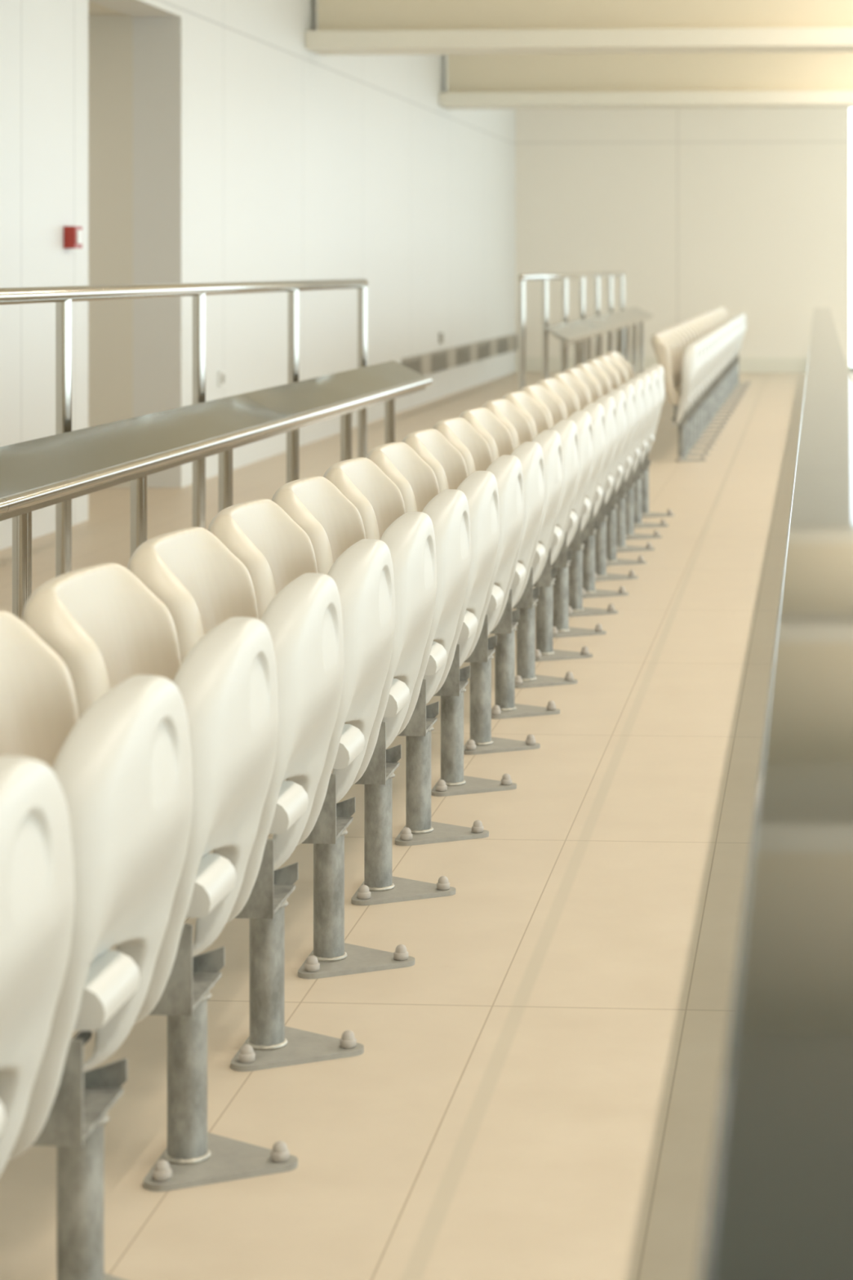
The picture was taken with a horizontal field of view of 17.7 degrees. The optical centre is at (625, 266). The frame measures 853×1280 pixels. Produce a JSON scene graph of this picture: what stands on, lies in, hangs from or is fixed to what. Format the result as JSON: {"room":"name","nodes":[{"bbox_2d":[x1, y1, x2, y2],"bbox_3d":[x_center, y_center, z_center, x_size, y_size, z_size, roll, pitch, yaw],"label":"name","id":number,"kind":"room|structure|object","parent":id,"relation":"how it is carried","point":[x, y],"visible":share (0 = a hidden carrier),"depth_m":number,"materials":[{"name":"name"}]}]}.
{"room":"indoor arena stands","nodes":[
{"label":"indoor arena stands","id":0,"kind":"room"},
{"bbox_2d":[88,0,125,14],"bbox_3d":[-4.001,-1.336,12.800,2.810,0.098,2.370,0,0,4],"label":"ceiling","id":1,"kind":"structure","parent":0,"point":[93,8],"depth_m":13.66,"materials":[{"name":"paint"}]},
{"bbox_2d":[88,14,133,487],"bbox_3d":[-4.010,-0.575,14.088,3.010,3.400,0.200,0,0,4],"label":"door","id":2,"kind":"structure","parent":0,"point":[110,37],"depth_m":13.89,"materials":[{"name":"paint"}]},
{"bbox_2d":[0,0,515,550],"bbox_3d":[-2.438,-0.575,13.205,0.250,3.400,32.400,0,0,4],"label":"wall","id":3,"kind":"structure","parent":0,"point":[259,154],"depth_m":15.50,"materials":[{"name":"white paint"}]},
{"bbox_2d":[63,226,82,248],"bbox_3d":[-2.387,-0.128,11.758,0.055,0.095,0.120,0,0,4],"label":"fire alarm","id":4,"kind":"object","parent":3,"relation":"attached to","point":[73,235],"visible":1,"depth_m":11.70,"materials":[{"name":"red plastic"}]},
{"bbox_2d":[217,370,225,386],"bbox_3d":[-2.189,0.605,14.742,0.027,0.080,0.100,0,0,4],"label":"wall socket","id":5,"kind":"object","parent":3,"relation":"attached to","point":[220,375],"visible":1,"depth_m":14.71,"materials":[{"name":"white plastic"}]},
{"bbox_2d":[439,332,443,343],"bbox_3d":[-1.580,0.610,23.345,0.027,0.090,0.150,0,0,4],"label":"wall socket","id":6,"kind":"object","parent":3,"relation":"attached to","point":[441,335],"visible":1,"depth_m":23.27,"materials":[{"name":"beige plastic"}]},
{"bbox_2d":[401,333,517,375],"bbox_3d":[-1.428,0.802,25.540,0.021,0.174,8.750,0,0,4],"label":"air vent","id":7,"kind":"object","parent":3,"relation":"in","point":[427,363],"visible":0.91,"depth_m":24.48,"materials":[{"name":"beige metal"}]},
{"bbox_2d":[0,372,852,1279],"bbox_3d":[0.270,1.175,13.013,11.700,0.100,32.400,0,0,4],"label":"floor","id":8,"kind":"structure","parent":0,"point":[536,1095],"depth_m":4.23,"materials":[{"name":"beige tile"}]},
{"bbox_2d":[0,755,74,1174],"bbox_3d":[-0.640,0.756,2.438,0.321,0.737,0.447,0,0,4],"label":"seat","id":9,"kind":"object","parent":8,"relation":"on","point":[37,881],"visible":1,"depth_m":2.47,"materials":[{"name":"beige plastic"}]},
{"bbox_2d":[0,610,192,1279],"bbox_3d":[-0.605,0.756,2.931,0.321,0.737,0.447,0,0,4],"label":"seat","id":10,"kind":"object","parent":8,"relation":"on","point":[122,769],"visible":0.66,"depth_m":2.90,"materials":[{"name":"beige plastic"}]},
{"bbox_2d":[22,562,297,1191],"bbox_3d":[-0.570,0.756,3.425,0.321,0.737,0.447,0,0,4],"label":"seat","id":11,"kind":"object","parent":8,"relation":"on","point":[107,627],"visible":0.56,"depth_m":3.39,"materials":[{"name":"beige plastic"}]},
{"bbox_2d":[0,278,368,577],"bbox_3d":[-1.393,0.587,7.727,0.090,1.075,7.802,0,0,4],"label":"handrail","id":12,"kind":"object","parent":8,"relation":"on","point":[63,297],"visible":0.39,"depth_m":8.28,"materials":[{"name":"silver metal"}]},
{"bbox_2d":[0,360,432,620],"bbox_3d":[-1.224,0.761,7.028,0.169,0.728,9.048,0,0,4],"label":"counter","id":13,"kind":"object","parent":8,"relation":"on","point":[35,474],"visible":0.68,"depth_m":7.14,"materials":[{"name":"silver metal"}]},
{"bbox_2d":[127,526,364,1071],"bbox_3d":[-0.535,0.756,3.919,0.321,0.737,0.447,0,0,4],"label":"seat","id":14,"kind":"object","parent":8,"relation":"on","point":[202,584],"visible":0.58,"depth_m":3.88,"materials":[{"name":"beige plastic"}]},
{"bbox_2d":[208,498,414,978],"bbox_3d":[-0.500,0.756,4.413,0.321,0.737,0.447,0,0,4],"label":"seat","id":15,"kind":"object","parent":8,"relation":"on","point":[274,549],"visible":0.48,"depth_m":4.37,"materials":[{"name":"beige plastic"}]},
{"bbox_2d":[271,475,455,905],"bbox_3d":[-0.465,0.756,4.906,0.321,0.737,0.447,0,0,4],"label":"seat","id":16,"kind":"object","parent":8,"relation":"on","point":[332,523],"visible":0.49,"depth_m":4.87,"materials":[{"name":"beige plastic"}]},
{"bbox_2d":[323,457,488,845],"bbox_3d":[-0.430,0.756,5.400,0.321,0.737,0.447,0,0,4],"label":"seat","id":17,"kind":"object","parent":8,"relation":"on","point":[379,501],"visible":0.48,"depth_m":5.36,"materials":[{"name":"beige plastic"}]},
{"bbox_2d":[365,441,516,796],"bbox_3d":[-0.395,0.756,5.894,0.321,0.737,0.447,0,0,4],"label":"seat","id":18,"kind":"object","parent":8,"relation":"on","point":[416,482],"visible":0.35,"depth_m":5.86,"materials":[{"name":"beige plastic"}]},
{"bbox_2d":[401,428,540,755],"bbox_3d":[-0.360,0.756,6.388,0.321,0.737,0.447,0,0,4],"label":"seat","id":19,"kind":"object","parent":8,"relation":"on","point":[448,465],"visible":0.41,"depth_m":6.35,"materials":[{"name":"beige plastic"}]},
{"bbox_2d":[432,417,559,719],"bbox_3d":[-0.325,0.756,6.881,0.321,0.737,0.447,0,0,4],"label":"seat","id":20,"kind":"object","parent":8,"relation":"on","point":[475,451],"visible":0.35,"depth_m":6.84,"materials":[{"name":"beige plastic"}]},
{"bbox_2d":[458,407,577,688],"bbox_3d":[-0.290,0.756,7.375,0.321,0.737,0.447,0,0,4],"label":"seat","id":21,"kind":"object","parent":8,"relation":"on","point":[499,438],"visible":0.37,"depth_m":7.34,"materials":[{"name":"beige plastic"}]},
{"bbox_2d":[481,398,592,661],"bbox_3d":[-0.255,0.756,7.869,0.321,0.737,0.447,0,0,4],"label":"seat","id":22,"kind":"object","parent":8,"relation":"on","point":[519,428],"visible":0.44,"depth_m":7.83,"materials":[{"name":"beige plastic"}]},
{"bbox_2d":[502,391,605,637],"bbox_3d":[-0.220,0.756,8.363,0.321,0.737,0.447,0,0,4],"label":"seat","id":23,"kind":"object","parent":8,"relation":"on","point":[535,415],"visible":0.34,"depth_m":8.33,"materials":[{"name":"beige plastic"}]},
{"bbox_2d":[520,384,617,617],"bbox_3d":[-0.185,0.756,8.857,0.321,0.737,0.447,0,0,4],"label":"seat","id":24,"kind":"object","parent":8,"relation":"on","point":[553,410],"visible":0.33,"depth_m":8.82,"materials":[{"name":"beige plastic"}]},
{"bbox_2d":[518,271,624,391],"bbox_3d":[-0.357,0.587,22.350,0.090,1.075,9.228,0,0,4],"label":"handrail","id":25,"kind":"object","parent":8,"relation":"on","point":[544,277],"visible":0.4,"depth_m":20.81,"materials":[{"name":"silver metal"}]},
{"bbox_2d":[535,377,628,598],"bbox_3d":[-0.150,0.756,9.350,0.321,0.737,0.447,0,0,4],"label":"seat","id":26,"kind":"object","parent":8,"relation":"on","point":[566,400],"visible":0.37,"depth_m":9.31,"materials":[{"name":"beige plastic"}]},
{"bbox_2d":[550,372,638,581],"bbox_3d":[-0.115,0.756,9.844,0.321,0.737,0.447,0,0,4],"label":"seat","id":27,"kind":"object","parent":8,"relation":"on","point":[568,382],"visible":0.33,"depth_m":9.81,"materials":[{"name":"beige plastic"}]},
{"bbox_2d":[542,306,653,377],"bbox_3d":[-0.136,0.761,22.390,0.169,0.728,9.148,0,0,4],"label":"counter","id":28,"kind":"object","parent":8,"relation":"on","point":[573,331],"visible":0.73,"depth_m":21.63,"materials":[{"name":"silver metal"}]},
{"bbox_2d":[563,367,646,566],"bbox_3d":[-0.080,0.756,10.338,0.321,0.737,0.447,0,0,4],"label":"seat","id":29,"kind":"object","parent":8,"relation":"on","point":[579,375],"visible":0.31,"depth_m":10.30,"materials":[{"name":"beige plastic"}]},
{"bbox_2d":[575,363,654,552],"bbox_3d":[-0.045,0.756,10.832,0.321,0.737,0.447,0,0,4],"label":"seat","id":30,"kind":"object","parent":8,"relation":"on","point":[592,372],"visible":0.23,"depth_m":10.79,"materials":[{"name":"beige plastic"}]},
{"bbox_2d":[586,359,662,539],"bbox_3d":[-0.010,0.756,11.325,0.321,0.737,0.447,0,0,4],"label":"seat","id":31,"kind":"object","parent":8,"relation":"on","point":[611,379],"visible":0.33,"depth_m":11.29,"materials":[{"name":"beige plastic"}]},
{"bbox_2d":[595,355,668,528],"bbox_3d":[0.025,0.756,11.819,0.321,0.737,0.447,0,0,4],"label":"seat","id":32,"kind":"object","parent":8,"relation":"on","point":[607,360],"visible":0.29,"depth_m":11.78,"materials":[{"name":"beige plastic"}]},
{"bbox_2d":[604,351,674,517],"bbox_3d":[0.060,0.756,12.313,0.321,0.737,0.447,0,0,4],"label":"seat","id":33,"kind":"object","parent":8,"relation":"on","point":[618,357],"visible":0.23,"depth_m":12.28,"materials":[{"name":"beige plastic"}]},
{"bbox_2d":[650,333,706,462],"bbox_3d":[0.308,0.756,15.819,0.321,0.737,0.447,0,0,4],"label":"seat","id":34,"kind":"object","parent":8,"relation":"on","point":[664,349],"visible":0.96,"depth_m":15.64,"materials":[{"name":"beige plastic"}]},
{"bbox_2d":[657,331,709,455],"bbox_3d":[0.343,0.756,16.313,0.321,0.737,0.447,0,0,4],"label":"seat","id":35,"kind":"object","parent":8,"relation":"on","point":[665,334],"visible":0.3,"depth_m":16.28,"materials":[{"name":"beige plastic"}]},
{"bbox_2d":[662,328,712,449],"bbox_3d":[0.378,0.756,16.807,0.321,0.737,0.447,0,0,4],"label":"seat","id":36,"kind":"object","parent":8,"relation":"on","point":[669,331],"visible":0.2,"depth_m":16.77,"materials":[{"name":"beige plastic"}]},
{"bbox_2d":[666,327,715,444],"bbox_3d":[0.413,0.756,17.300,0.321,0.737,0.447,0,0,4],"label":"seat","id":37,"kind":"object","parent":8,"relation":"on","point":[674,330],"visible":0.24,"depth_m":17.26,"materials":[{"name":"beige plastic"}]},
{"bbox_2d":[671,325,719,439],"bbox_3d":[0.448,0.756,17.794,0.321,0.737,0.447,0,0,4],"label":"seat","id":38,"kind":"object","parent":8,"relation":"on","point":[678,328],"visible":0.22,"depth_m":17.76,"materials":[{"name":"beige plastic"}]},
{"bbox_2d":[675,324,721,435],"bbox_3d":[0.483,0.756,18.288,0.321,0.737,0.447,0,0,4],"label":"seat","id":39,"kind":"object","parent":8,"relation":"on","point":[683,327],"visible":0.22,"depth_m":18.25,"materials":[{"name":"beige plastic"}]},
{"bbox_2d":[679,322,724,431],"bbox_3d":[0.518,0.756,18.782,0.321,0.737,0.447,0,0,4],"label":"seat","id":40,"kind":"object","parent":8,"relation":"on","point":[691,330],"visible":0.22,"depth_m":18.75,"materials":[{"name":"beige plastic"}]},
{"bbox_2d":[683,321,726,426],"bbox_3d":[0.553,0.756,19.275,0.321,0.737,0.447,0,0,4],"label":"seat","id":41,"kind":"object","parent":8,"relation":"on","point":[708,391],"visible":0.18,"depth_m":19.24,"materials":[{"name":"beige plastic"}]},
{"bbox_2d":[685,320,728,422],"bbox_3d":[0.588,0.756,19.769,0.321,0.737,0.447,0,0,4],"label":"seat","id":42,"kind":"object","parent":8,"relation":"on","point":[692,322],"visible":0.23,"depth_m":19.73,"materials":[{"name":"beige plastic"}]},
{"bbox_2d":[688,318,730,418],"bbox_3d":[0.623,0.756,20.263,0.321,0.737,0.447,0,0,4],"label":"seat","id":43,"kind":"object","parent":8,"relation":"on","point":[695,320],"visible":0.2,"depth_m":20.23,"materials":[{"name":"beige plastic"}]},
{"bbox_2d":[693,317,733,414],"bbox_3d":[0.658,0.756,20.757,0.321,0.737,0.447,0,0,4],"label":"seat","id":44,"kind":"object","parent":8,"relation":"on","point":[700,320],"visible":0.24,"depth_m":20.72,"materials":[{"name":"beige plastic"}]},
{"bbox_2d":[695,315,734,411],"bbox_3d":[0.693,0.756,21.250,0.321,0.737,0.447,0,0,4],"label":"seat","id":45,"kind":"object","parent":8,"relation":"on","point":[704,322],"visible":0.27,"depth_m":21.21,"materials":[{"name":"beige plastic"}]},
{"bbox_2d":[698,315,737,408],"bbox_3d":[0.728,0.756,21.744,0.321,0.737,0.447,0,0,4],"label":"seat","id":46,"kind":"object","parent":8,"relation":"on","point":[706,319],"visible":0.21,"depth_m":21.71,"materials":[{"name":"beige plastic"}]},
{"bbox_2d":[701,314,738,404],"bbox_3d":[0.763,0.756,22.238,0.321,0.737,0.447,0,0,4],"label":"seat","id":47,"kind":"object","parent":8,"relation":"on","point":[705,315],"visible":0.23,"depth_m":22.20,"materials":[{"name":"beige plastic"}]},
{"bbox_2d":[703,312,740,402],"bbox_3d":[0.798,0.756,22.732,0.321,0.737,0.447,0,0,4],"label":"seat","id":48,"kind":"object","parent":8,"relation":"on","point":[709,315],"visible":0.19,"depth_m":22.70,"materials":[{"name":"beige plastic"}]},
{"bbox_2d":[705,311,742,399],"bbox_3d":[0.833,0.756,23.226,0.321,0.737,0.447,0,0,4],"label":"seat","id":49,"kind":"object","parent":8,"relation":"on","point":[710,313],"visible":0.22,"depth_m":23.19,"materials":[{"name":"beige plastic"}]},
{"bbox_2d":[709,311,743,396],"bbox_3d":[0.868,0.756,23.719,0.321,0.737,0.447,0,0,4],"label":"seat","id":50,"kind":"object","parent":8,"relation":"on","point":[713,312],"visible":0.2,"depth_m":23.69,"materials":[{"name":"beige plastic"}]},
{"bbox_2d":[711,310,745,393],"bbox_3d":[0.903,0.756,24.213,0.321,0.737,0.447,0,0,4],"label":"seat","id":51,"kind":"object","parent":8,"relation":"on","point":[715,311],"visible":0.21,"depth_m":24.18,"materials":[{"name":"beige plastic"}]},
{"bbox_2d":[712,309,746,391],"bbox_3d":[0.938,0.756,24.707,0.321,0.737,0.447,0,0,4],"label":"seat","id":52,"kind":"object","parent":8,"relation":"on","point":[717,310],"visible":0.18,"depth_m":24.67,"materials":[{"name":"beige plastic"}]},
{"bbox_2d":[715,308,748,388],"bbox_3d":[0.973,0.756,25.201,0.321,0.737,0.447,0,0,4],"label":"seat","id":53,"kind":"object","parent":8,"relation":"on","point":[719,309],"visible":0.13,"depth_m":25.17,"materials":[{"name":"beige plastic"}]},
{"bbox_2d":[716,307,749,386],"bbox_3d":[1.008,0.756,25.694,0.321,0.737,0.447,0,0,4],"label":"seat","id":54,"kind":"object","parent":8,"relation":"on","point":[721,308],"visible":0.13,"depth_m":25.66,"materials":[{"name":"beige plastic"}]},
{"bbox_2d":[719,306,751,384],"bbox_3d":[1.043,0.756,26.188,0.321,0.737,0.447,0,0,4],"label":"seat","id":55,"kind":"object","parent":8,"relation":"on","point":[724,308],"visible":0.17,"depth_m":26.15,"materials":[{"name":"beige plastic"}]},
{"bbox_2d":[698,307,852,1279],"bbox_3d":[1.017,0.774,13.862,0.170,0.700,28.998,0,0,4],"label":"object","id":56,"kind":"object","parent":8,"relation":"on","point":[780,1202],"visible":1,"depth_m":1.74,"materials":[{"name":"grey"}]},
{"bbox_2d":[515,107,849,357],"bbox_3d":[0.605,-0.575,29.130,3.570,3.400,0.200,0,0,4],"label":"wall","id":57,"kind":"structure","parent":0,"point":[700,211],"depth_m":29.02,"materials":[{"name":"beige paint"}]},
{"bbox_2d":[515,356,849,373],"bbox_3d":[0.598,1.045,29.020,3.568,0.160,0.020,0,0,4],"label":"baseboard","id":58,"kind":"structure","parent":57,"relation":"attached to","point":[532,364],"depth_m":28.96,"materials":[{"name":"paint"}]},
{"bbox_3d":[1.796,-2.325,12.905,8.240,0.100,32.000,0,0,4],"label":"ceiling","id":59,"kind":"structure","parent":0,"visible":0},
{"bbox_2d":[305,0,852,55],"bbox_3d":[2.100,-1.827,17.169,8.236,0.895,0.550,0,0,4],"label":"ceiling beam","id":60,"kind":"structure","parent":59,"relation":"attached to","point":[344,27],"depth_m":17.21,"materials":[{"name":"paint"}]},
{"bbox_2d":[439,52,852,109],"bbox_3d":[2.531,-1.827,23.254,8.236,0.895,0.550,0,0,4],"label":"ceiling beam","id":61,"kind":"structure","parent":59,"relation":"attached to","point":[786,79],"depth_m":23.31,"materials":[{"name":"paint"}]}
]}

